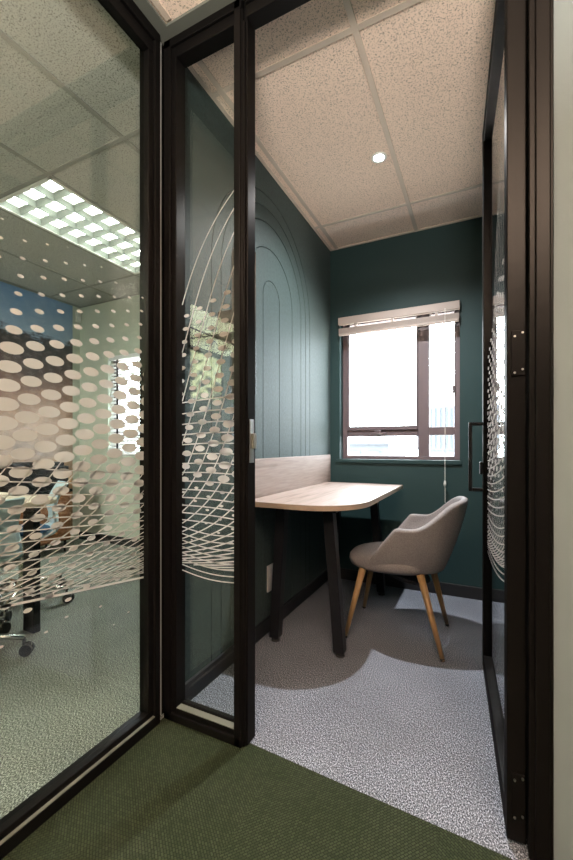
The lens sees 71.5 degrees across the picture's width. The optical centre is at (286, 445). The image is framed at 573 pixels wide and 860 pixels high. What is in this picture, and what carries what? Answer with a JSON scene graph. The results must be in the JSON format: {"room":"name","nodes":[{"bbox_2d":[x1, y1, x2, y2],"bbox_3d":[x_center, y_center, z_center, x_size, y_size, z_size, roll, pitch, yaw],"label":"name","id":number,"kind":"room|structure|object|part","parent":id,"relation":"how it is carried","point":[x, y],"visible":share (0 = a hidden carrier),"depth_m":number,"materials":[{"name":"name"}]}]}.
{"room":"office corridor","nodes":[
{"label":"office corridor","id":0,"kind":"room"},
{"bbox_2d":[1,281,79,547],"bbox_3d":[-3.896,-0.260,1.548,0.100,2.640,6.750,0,0,26],"label":"wall","id":1,"kind":"structure","parent":0,"point":[76,332],"depth_m":4.52,"materials":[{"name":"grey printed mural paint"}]},
{"bbox_2d":[0,281,72,529],"bbox_3d":[-3.407,-0.301,2.425,0.006,2.542,4.555,0,0,26],"label":"wall mural","id":2,"kind":"object","parent":1,"relation":"attached to","point":[28,302],"visible":0.4,"depth_m":4.11},
{"bbox_2d":[75,311,80,322],"bbox_3d":[-2.359,-1.460,4.509,0.047,0.130,0.050,0,0,26],"label":"sensor","id":3,"kind":"object","parent":1,"relation":"attached to","point":[77,314],"visible":0.87,"depth_m":4.49,"materials":[{"name":"white plastic"}]},
{"bbox_2d":[0,0,163,859],"bbox_3d":[-1.567,-0.260,-0.597,0.082,2.640,4.949,0,0,26],"label":"glass wall","id":4,"kind":"structure","parent":0,"point":[28,816],"depth_m":1.39,"materials":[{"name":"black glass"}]},
{"bbox_2d":[150,0,170,20],"bbox_3d":[-0.050,-1.579,-1.407,3.252,0.006,4.830,0,0,26],"label":"trim","id":5,"kind":"structure","parent":4,"relation":"attached to","point":[156,3],"depth_m":1.44,"materials":[{"name":"beige paint"}]},
{"bbox_2d":[133,0,234,44],"bbox_3d":[-0.068,-1.575,-1.365,3.320,0.010,4.890,0,0,26],"label":"trim","id":6,"kind":"structure","parent":4,"relation":"attached to","point":[206,8],"depth_m":1.46,"materials":[{"name":"grey"}]},
{"bbox_2d":[0,0,495,306],"bbox_3d":[-1.006,-1.605,0.254,6.430,0.050,6.970,0,0,26],"label":"ceiling","id":7,"kind":"structure","parent":0,"point":[316,115],"depth_m":1.89,"materials":[{"name":"tile"}]},
{"bbox_2d":[0,176,139,273],"bbox_3d":[-1.390,-1.619,2.992,0.590,0.091,1.194,0,0,26],"label":"light","id":8,"kind":"object","parent":7,"relation":"attached to","point":[47,204],"visible":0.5,"depth_m":2.84,"materials":[{"name":"white plastic"}]},
{"bbox_2d":[0,29,139,307],"bbox_3d":[-2.520,-1.579,0.874,2.965,0.006,6.750,0,0,26],"label":"trim","id":9,"kind":"structure","parent":7,"relation":"attached to","point":[3,35],"depth_m":2.25,"materials":[{"name":"grey paint"}]},
{"bbox_2d":[372,152,386,162],"bbox_3d":[0.506,-1.577,2.177,0.080,0.006,0.080,0,0,26],"label":"recessed light","id":10,"kind":"object","parent":7,"relation":"in","point":[378,157],"visible":1,"depth_m":2.17,"materials":[{"name":"white"}]},
{"bbox_2d":[185,68,329,681],"bbox_3d":[-0.077,-0.260,2.432,0.080,2.640,1.800,0,0,26],"label":"wall","id":11,"kind":"structure","parent":0,"point":[292,396],"depth_m":2.17,"materials":[{"name":"teal paint"}]},
{"bbox_2d":[188,250,255,393],"bbox_3d":[-0.261,-0.472,1.605,0.327,0.552,0.098,0,0,32],"label":"wall screen","id":12,"kind":"object","parent":11,"relation":"attached to","point":[192,340],"visible":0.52,"depth_m":1.58,"materials":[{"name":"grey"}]},
{"bbox_3d":[-0.321,-0.455,1.661,0.159,0.090,0.080,0,0,26],"label":"bracket arm","id":13,"kind":"part","parent":12,"relation":"part of","materials":[{"name":"black"}]},
{"bbox_2d":[185,570,327,699],"bbox_3d":[-0.035,1.018,2.412,0.014,0.085,1.800,0,0,26],"label":"baseboard","id":14,"kind":"structure","parent":11,"relation":"attached to","point":[211,671],"depth_m":1.92,"materials":[{"name":"black wood"}]},
{"bbox_2d":[267,563,272,591],"bbox_3d":[-0.088,0.760,2.304,0.012,0.150,0.090,0,0,26],"label":"power outlet","id":15,"kind":"object","parent":11,"relation":"attached to","point":[269,567],"visible":0.52,"depth_m":2.28,"materials":[{"name":"grey plastic"}]},
{"bbox_2d":[269,567,272,587],"bbox_3d":[-0.084,0.760,2.302,0.003,0.110,0.060,0,0,26],"label":"socket","id":16,"kind":"object","parent":15,"relation":"attached to","point":[270,568],"depth_m":2.28,"materials":[{"name":"grey plastic"}]},
{"bbox_2d":[255,455,330,497],"bbox_3d":[0.065,0.175,2.608,0.018,0.210,1.270,0,0,26],"label":"backsplash","id":17,"kind":"structure","parent":11,"relation":"attached to","point":[281,474],"depth_m":2.49,"materials":[{"name":"brown wood"}]},
{"bbox_2d":[187,0,481,250],"bbox_3d":[0.542,-1.579,2.128,1.300,0.006,1.800,0,0,26],"label":"ceiling grid","id":18,"kind":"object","parent":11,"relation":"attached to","point":[355,27],"depth_m":1.82,"materials":[{"name":"beige paint"}]},
{"bbox_2d":[0,539,529,859],"bbox_3d":[-1.005,1.085,0.142,6.330,0.050,6.770,0,0,26],"label":"floor","id":19,"kind":"structure","parent":0,"point":[407,729],"depth_m":1.43,"materials":[{"name":"grey carpet"}]},
{"bbox_2d":[0,497,34,656],"bbox_3d":[-1.644,0.660,1.951,0.631,0.800,0.663,0,0,21],"label":"office chair","id":20,"kind":"object","parent":19,"relation":"on","point":[25,650],"visible":0.83,"depth_m":2.00,"materials":[{"name":"blue plastic"}]},
{"bbox_3d":[-1.466,0.956,1.982,0.282,0.052,0.025,0,0,-15],"label":"arm","id":21,"kind":"part","parent":20,"relation":"part of","materials":[{"name":"silver metal"}]},
{"bbox_2d":[0,492,56,633],"bbox_3d":[-2.049,0.684,2.035,1.030,0.752,1.250,0,0,26],"label":"meeting table","id":22,"kind":"object","parent":19,"relation":"on","point":[31,620],"visible":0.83,"depth_m":2.26,"materials":[{"name":"beige"}]},
{"bbox_3d":[-1.460,0.715,2.281,0.100,0.690,0.040,0,0,26],"label":"leg","id":23,"kind":"part","parent":22,"relation":"part of","materials":[{"name":"black metal"}]},
{"bbox_3d":[-1.812,0.353,2.454,0.885,0.034,0.040,0,0,26],"label":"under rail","id":24,"kind":"part","parent":22,"relation":"part of","materials":[{"name":"black"}]},
{"bbox_2d":[0,481,74,620],"bbox_3d":[-1.813,0.660,2.690,0.631,0.800,0.663,0,0,-35],"label":"office chair","id":25,"kind":"object","parent":19,"relation":"on","point":[7,615],"visible":0.41,"depth_m":2.69,"materials":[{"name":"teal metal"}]},
{"bbox_3d":[-1.921,0.956,2.801,0.282,0.052,0.025,0,0,37],"label":"arm","id":26,"kind":"part","parent":25,"relation":"part of","materials":[{"name":"silver metal"}]},
{"bbox_3d":[-1.744,0.956,2.552,0.025,0.052,0.282,0,0,-17],"label":"arm","id":27,"kind":"part","parent":25,"relation":"part of","materials":[{"name":"silver metal"}]},
{"bbox_3d":[-1.632,0.956,2.704,0.282,0.052,0.025,0,0,1],"label":"arm","id":28,"kind":"part","parent":25,"relation":"part of","materials":[{"name":"silver metal"}]},
{"bbox_2d":[19,488,72,551],"bbox_3d":[-2.513,0.745,3.733,0.420,0.630,0.830,0,0,26],"label":"base cabinet","id":29,"kind":"object","parent":19,"relation":"on","point":[64,499],"visible":0.23,"depth_m":3.91,"materials":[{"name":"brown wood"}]},
{"bbox_3d":[-2.429,0.700,3.478,0.015,0.450,0.377,0,0,26],"label":"door","id":30,"kind":"part","parent":29,"relation":"part of","materials":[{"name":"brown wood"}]},
{"bbox_2d":[0,462,68,492],"bbox_3d":[-2.458,0.294,3.845,0.320,0.269,0.540,0,0,26],"label":"box","id":31,"kind":"object","parent":29,"relation":"on","point":[36,473],"visible":0.47,"depth_m":3.70,"materials":[{"name":"black"}]},
{"bbox_3d":[-2.259,0.700,3.826,0.015,0.450,0.378,0,0,26],"label":"door","id":32,"kind":"part","parent":29,"relation":"part of","materials":[{"name":"brown wood"}]},
{"bbox_2d":[164,0,256,747],"bbox_3d":[-0.290,-0.260,1.498,0.384,2.640,0.075,0,0,26],"label":"panel","id":33,"kind":"object","parent":19,"relation":"on","point":[229,25],"visible":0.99,"depth_m":1.50,"materials":[{"name":"black metal"}]},
{"bbox_3d":[-0.125,-0.018,1.427,0.004,0.155,0.028,0,0,26],"label":"strike plate","id":34,"kind":"part","parent":33,"relation":"part of","materials":[{"name":"silver metal"}]},
{"bbox_2d":[255,455,402,657],"bbox_3d":[0.319,0.565,2.475,0.592,0.990,1.284,0,0,26],"label":"desk","id":35,"kind":"object","parent":19,"relation":"on","point":[283,484],"visible":0.98,"depth_m":2.16,"materials":[{"name":"brown wood"}]},
{"bbox_3d":[-0.041,0.687,2.164,0.096,0.702,0.054,0,0,26],"label":"leg","id":36,"kind":"part","parent":35,"relation":"part of","materials":[{"name":"black metal"}]},
{"bbox_3d":[0.100,0.323,2.095,0.355,0.031,0.054,0,0,26],"label":"cross rail","id":37,"kind":"part","parent":35,"relation":"part of","materials":[{"name":"black"}]},
{"bbox_3d":[0.245,0.687,2.024,0.112,0.702,0.054,0,0,26],"label":"leg","id":38,"kind":"part","parent":35,"relation":"part of","materials":[{"name":"black metal"}]},
{"bbox_3d":[0.367,0.687,2.994,0.096,0.702,0.054,0,0,26],"label":"leg","id":39,"kind":"part","parent":35,"relation":"part of","materials":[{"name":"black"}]},
{"bbox_3d":[0.652,0.687,2.854,0.112,0.702,0.054,0,0,26],"label":"leg","id":40,"kind":"part","parent":35,"relation":"part of","materials":[{"name":"black metal"}]},
{"bbox_2d":[345,496,467,661],"bbox_3d":[0.676,0.669,2.247,0.651,0.787,0.548,0,0,26],"label":"tub chair","id":41,"kind":"object","parent":19,"relation":"on","point":[422,545],"visible":1,"depth_m":2.04,"materials":[{"name":"grey fabric"}]},
{"bbox_3d":[0.379,0.863,2.199,0.128,0.392,0.040,0,0,-6],"label":"leg","id":42,"kind":"part","parent":41,"relation":"part of","materials":[{"name":"brown wood"}]},
{"bbox_3d":[0.528,0.862,2.530,0.040,0.395,0.170,0,0,-10],"label":"leg","id":43,"kind":"part","parent":41,"relation":"part of","materials":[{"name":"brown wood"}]},
{"bbox_3d":[0.606,0.636,2.281,0.480,0.113,0.444,0,0,26],"label":"seat","id":44,"kind":"part","parent":41,"relation":"part of","materials":[{"name":"grey fabric"}]},
{"bbox_3d":[0.651,0.692,2.259,0.314,0.138,0.336,0,0,26],"label":"seat","id":45,"kind":"part","parent":41,"relation":"part of","materials":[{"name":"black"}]},
{"bbox_3d":[0.729,0.862,2.020,0.040,0.395,0.171,0,0,-27],"label":"leg","id":46,"kind":"part","parent":41,"relation":"part of","materials":[{"name":"brown wood"}]},
{"bbox_3d":[0.885,0.863,2.323,0.151,0.393,0.040,0,0,-28],"label":"leg","id":47,"kind":"part","parent":41,"relation":"part of","materials":[{"name":"brown wood"}]},
{"bbox_2d":[80,217,481,587],"bbox_3d":[-0.373,-0.260,3.702,4.530,2.640,0.220,0,0,26],"label":"wall","id":48,"kind":"structure","parent":0,"point":[440,264],"depth_m":3.01,"materials":[{"name":"teal paint"}]},
{"bbox_2d":[79,531,139,547],"bbox_3d":[-1.069,1.018,3.913,2.895,0.085,0.014,0,0,26],"label":"baseboard","id":49,"kind":"structure","parent":48,"relation":"attached to","point":[97,536],"depth_m":4.32,"materials":[{"name":"black"}]},
{"bbox_2d":[106,358,139,457],"bbox_3d":[-1.380,-0.425,4.136,1.260,1.110,0.137,0,0,26],"label":"window","id":50,"kind":"structure","parent":48,"relation":"in","point":[119,361],"depth_m":4.37,"materials":[{"name":"glass"}]},
{"bbox_3d":[-1.391,0.117,4.114,1.260,0.026,0.087,0,0,26],"label":"sill","id":51,"kind":"part","parent":50,"relation":"part of","materials":[{"name":"grey paint"}]},
{"bbox_2d":[109,353,139,454],"bbox_3d":[-1.391,-0.440,4.113,1.210,1.076,0.049,0,0,26],"label":"blind","id":52,"kind":"object","parent":50,"relation":"attached to","point":[132,355],"visible":0.16,"depth_m":4.27,"materials":[{"name":"white"}]},
{"bbox_2d":[336,309,460,464],"bbox_3d":[0.839,-0.441,3.049,0.922,1.148,0.137,0,0,26],"label":"window","id":53,"kind":"structure","parent":48,"relation":"in","point":[422,429],"depth_m":2.99,"materials":[{"name":"brown metal"}]},
{"bbox_3d":[0.828,0.118,3.026,0.922,0.029,0.087,0,0,26],"label":"sill","id":54,"kind":"part","parent":53,"relation":"part of","materials":[{"name":"grey paint"}]},
{"bbox_2d":[338,300,459,485],"bbox_3d":[0.811,-0.308,2.971,0.888,1.416,0.050,0,0,26],"label":"blind","id":55,"kind":"object","parent":53,"relation":"attached to","point":[452,305],"visible":1,"depth_m":2.95,"materials":[{"name":"beige fabric"}]},
{"bbox_3d":[0.813,-0.882,2.976,0.876,0.016,0.033,0,0,26],"label":"rail","id":56,"kind":"part","parent":55,"relation":"part of","materials":[{"name":"beige"}]},
{"bbox_2d":[340,568,481,599],"bbox_3d":[0.942,1.018,2.927,1.286,0.085,0.014,0,0,26],"label":"baseboard","id":57,"kind":"structure","parent":48,"relation":"attached to","point":[450,589],"depth_m":2.87,"materials":[{"name":"black"}]},
{"bbox_2d":[554,0,572,859],"bbox_3d":[1.639,-0.260,0.553,2.144,2.640,0.064,0,0,26],"label":"wall","id":58,"kind":"structure","parent":0,"point":[563,9],"depth_m":0.98,"materials":[{"name":"grey paint"}]},
{"bbox_2d":[245,0,553,859],"bbox_3d":[0.281,-0.260,1.233,0.901,2.640,0.118,0,0,26],"label":"door frame","id":59,"kind":"structure","parent":58,"relation":"attached to","point":[539,13],"depth_m":1.00,"materials":[{"name":"black metal"}]},
{"bbox_3d":[0.250,-1.542,1.228,0.849,0.075,0.065,0,0,26],"label":"head rail","id":60,"kind":"part","parent":59,"relation":"part of","materials":[{"name":"black metal"}]},
{"bbox_3d":[0.662,-0.260,1.046,0.052,2.640,0.118,0,0,26],"label":"hinge post","id":61,"kind":"part","parent":59,"relation":"part of","materials":[{"name":"black metal"}]},
{"bbox_2d":[468,0,525,843],"bbox_3d":[0.755,-0.224,1.485,0.108,2.543,0.929,0,0,23],"label":"door","id":62,"kind":"structure","parent":58,"relation":"in","point":[502,468],"depth_m":1.06,"materials":[{"name":"black metal"}]},
{"bbox_3d":[0.896,0.051,1.886,0.062,0.327,0.018,0,0,23],"label":"handle","id":63,"kind":"part","parent":62,"relation":"part of","materials":[{"name":"black metal"}]},
{"bbox_3d":[0.784,-0.223,1.475,0.008,2.405,0.815,0,0,23],"label":"glass pane","id":64,"kind":"part","parent":62,"relation":"part of","materials":[{"name":"clear glass"}]},
{"label":"outside","id":65,"kind":"structure","parent":0,"visible":0},
{"bbox_3d":[14.441,7.160,40.810,110.000,0.200,74.000,0,0,26],"label":"ground","id":66,"kind":"structure","parent":65,"visible":0},
{"bbox_2d":[349,442,408,455],"bbox_3d":[4.434,3.410,27.897,7.000,7.300,6.400,0,0,26],"label":"building","id":67,"kind":"structure","parent":66,"relation":"on","point":[355,448],"depth_m":24.41,"materials":[{"name":"grey"}]},
{"bbox_2d":[416,406,453,455],"bbox_3d":[7.844,2.785,16.168,4.350,8.550,4.260,0,0,26],"label":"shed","id":68,"kind":"object","parent":66,"relation":"on","point":[440,416],"visible":0.13,"depth_m":14.86,"materials":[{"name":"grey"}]}
]}

